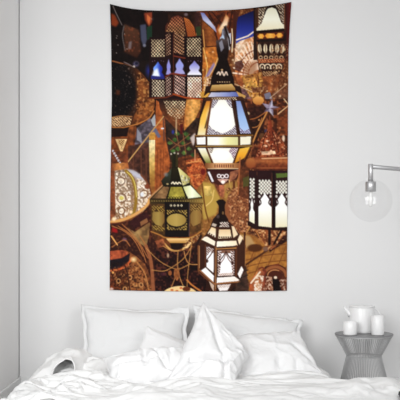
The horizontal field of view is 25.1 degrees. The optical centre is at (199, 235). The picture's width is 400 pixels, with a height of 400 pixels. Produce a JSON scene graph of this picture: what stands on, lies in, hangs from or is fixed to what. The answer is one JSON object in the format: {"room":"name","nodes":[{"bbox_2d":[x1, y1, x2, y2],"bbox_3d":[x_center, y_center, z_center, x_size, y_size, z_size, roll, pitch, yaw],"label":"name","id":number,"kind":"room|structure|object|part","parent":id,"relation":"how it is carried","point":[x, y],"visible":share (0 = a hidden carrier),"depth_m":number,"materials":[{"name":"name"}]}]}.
{"room":"bedroom","nodes":[
{"label":"bedroom","id":0,"kind":"room"},
{"bbox_2d":[0,0,19,391],"bbox_3d":[-1.319,-0.540,5.800,0.100,3.300,1.200,0,0,0],"label":"wall","id":1,"kind":"structure","parent":0,"point":[9,9],"depth_m":5.96,"materials":[{"name":"white paint"}]},
{"bbox_2d":[0,377,20,398],"bbox_3d":[-1.260,1.049,5.750,0.018,0.122,1.100,0,0,0],"label":"baseboard","id":2,"kind":"structure","parent":1,"relation":"attached to","point":[5,392],"depth_m":5.91,"materials":[{"name":"white paint"}]},
{"bbox_2d":[20,0,399,376],"bbox_3d":[0.418,-0.540,6.341,3.363,3.300,0.119,0,0,0],"label":"wall","id":3,"kind":"structure","parent":0,"point":[344,59],"depth_m":6.30,"materials":[{"name":"white paint"}]},
{"bbox_2d":[21,377,399,382],"bbox_3d":[0.374,1.049,6.291,3.251,0.122,0.018,0,0,0],"label":"baseboard","id":4,"kind":"structure","parent":3,"relation":"attached to","point":[22,378],"depth_m":6.28,"materials":[{"name":"white paint"}]},
{"bbox_2d":[365,164,399,206],"bbox_3d":[1.394,-0.283,5.888,0.260,0.392,1.307,0,0,42],"label":"wall lamp","id":5,"kind":"object","parent":3,"relation":"attached to","point":[370,185],"visible":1,"depth_m":5.49,"materials":[{"name":"silver metal"}]},
{"bbox_3d":[1.043,-0.382,5.500,0.030,0.116,0.030,0,0,0],"label":"stem","id":6,"kind":"part","parent":5,"relation":"part of","materials":[{"name":"silver metal"}]},
{"bbox_3d":[1.043,-0.224,5.500,0.031,0.094,0.031,0,0,0],"label":"bulb","id":7,"kind":"part","parent":5,"relation":"part of","materials":[{"name":"white glass"}]},
{"bbox_3d":[1.452,-0.424,5.885,1.123,0.026,0.026,0,0,-43],"label":"swing arm","id":8,"kind":"part","parent":5,"relation":"part of","materials":[{"name":"silver metal"}]},
{"bbox_3d":[-0.335,1.160,2.350,4.869,0.100,8.100,0,0,0],"label":"floor","id":9,"kind":"structure","parent":0,"visible":0},
{"bbox_2d":[335,331,392,379],"bbox_3d":[1.075,0.874,5.900,0.392,0.472,0.392,0,0,0],"label":"side table","id":10,"kind":"object","parent":9,"relation":"on","point":[341,337],"visible":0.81,"depth_m":5.82,"materials":[{"name":"grey metal"}]},
{"bbox_3d":[0.928,0.877,5.861,0.080,0.454,0.004,0,0,-15],"label":"wire rod","id":11,"kind":"part","parent":10,"relation":"part of","materials":[{"name":"grey metal"}]},
{"bbox_3d":[0.937,0.877,5.836,0.080,0.454,0.004,0,0,-25],"label":"wire rod","id":12,"kind":"part","parent":10,"relation":"part of","materials":[{"name":"grey metal"}]},
{"bbox_2d":[343,321,356,334],"bbox_3d":[0.969,0.594,5.800,0.089,0.086,0.089,0,0,0],"label":"candle","id":13,"kind":"object","parent":10,"relation":"on","point":[349,327],"visible":1,"depth_m":5.76,"materials":[{"name":"white wax"}]},
{"bbox_3d":[1.022,0.877,5.757,0.004,0.454,0.080,0,0,20],"label":"wire rod","id":14,"kind":"part","parent":10,"relation":"part of","materials":[{"name":"grey metal"}]},
{"bbox_2d":[343,305,380,333],"bbox_3d":[1.067,0.548,5.950,0.190,0.178,0.172,0,0,42],"label":"jug","id":15,"kind":"object","parent":10,"relation":"on","point":[362,314],"visible":0.8,"depth_m":5.88,"materials":[{"name":"white ceramic"}]},
{"bbox_3d":[0.976,0.498,5.950,0.064,0.073,0.034,0,0,0],"label":"spout","id":16,"kind":"part","parent":15,"relation":"part of","materials":[{"name":"white ceramic"}]},
{"bbox_3d":[1.070,0.465,5.950,0.169,0.011,0.169,0,0,0],"label":"lid","id":17,"kind":"part","parent":15,"relation":"part of","materials":[{"name":"white ceramic"}]},
{"bbox_3d":[1.101,0.877,6.050,0.004,0.454,0.080,0,0,10],"label":"wire rod","id":18,"kind":"part","parent":10,"relation":"part of","materials":[{"name":"grey metal"}]},
{"bbox_2d":[371,315,383,334],"bbox_3d":[1.145,0.574,5.800,0.082,0.125,0.082,0,0,0],"label":"cup","id":19,"kind":"object","parent":10,"relation":"on","point":[377,321],"visible":1,"depth_m":5.76,"materials":[{"name":"white ceramic"}]},
{"bbox_3d":[-0.060,0.996,5.165,1.760,0.228,2.070,0,0,0],"label":"mattress","id":20,"kind":"object","parent":9,"relation":"on","visible":0},
{"bbox_2d":[81,304,188,357],"bbox_3d":[-0.441,0.677,6.008,0.744,0.422,0.273,0,0,0],"label":"pillow","id":21,"kind":"object","parent":20,"relation":"on","point":[107,331],"visible":0.61,"depth_m":5.99,"materials":[{"name":"white fabric"}]},
{"bbox_2d":[0,348,399,399],"bbox_3d":[0.060,0.902,4.972,2.370,0.414,1.675,0,0,0],"label":"duvet","id":22,"kind":"object","parent":20,"relation":"on","point":[68,373],"visible":0.9,"depth_m":4.85,"materials":[{"name":"white fabric"}]},
{"bbox_2d":[103,346,182,382],"bbox_3d":[-0.298,0.776,5.274,0.528,0.245,0.248,0,0,-9],"label":"pillow","id":23,"kind":"object","parent":22,"relation":"on","point":[150,364],"visible":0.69,"depth_m":5.20,"materials":[{"name":"white fabric"}]},
{"bbox_2d":[139,326,185,348],"bbox_3d":[-0.193,0.733,5.720,0.465,0.310,0.220,0,0,0],"label":"pillow","id":24,"kind":"object","parent":22,"relation":"on","point":[152,338],"visible":0.2,"depth_m":5.73,"materials":[{"name":"white fabric"}]},
{"bbox_2d":[167,302,248,379],"bbox_3d":[0.064,0.651,5.301,0.346,0.472,0.559,0,0,24],"label":"pillow","id":25,"kind":"object","parent":22,"relation":"on","point":[210,350],"visible":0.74,"depth_m":5.27,"materials":[{"name":"white fabric"}]},
{"bbox_2d":[235,331,321,375],"bbox_3d":[0.452,0.749,5.619,0.603,0.288,0.353,0,0,-6],"label":"pillow","id":26,"kind":"object","parent":22,"relation":"on","point":[283,350],"visible":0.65,"depth_m":5.53,"materials":[{"name":"white fabric"}]},
{"bbox_2d":[193,305,302,335],"bbox_3d":[0.326,0.680,6.006,0.756,0.425,0.271,0,0,0],"label":"pillow","id":27,"kind":"object","parent":20,"relation":"on","point":[237,323],"visible":0.27,"depth_m":6.02,"materials":[{"name":"white fabric"}]}
]}

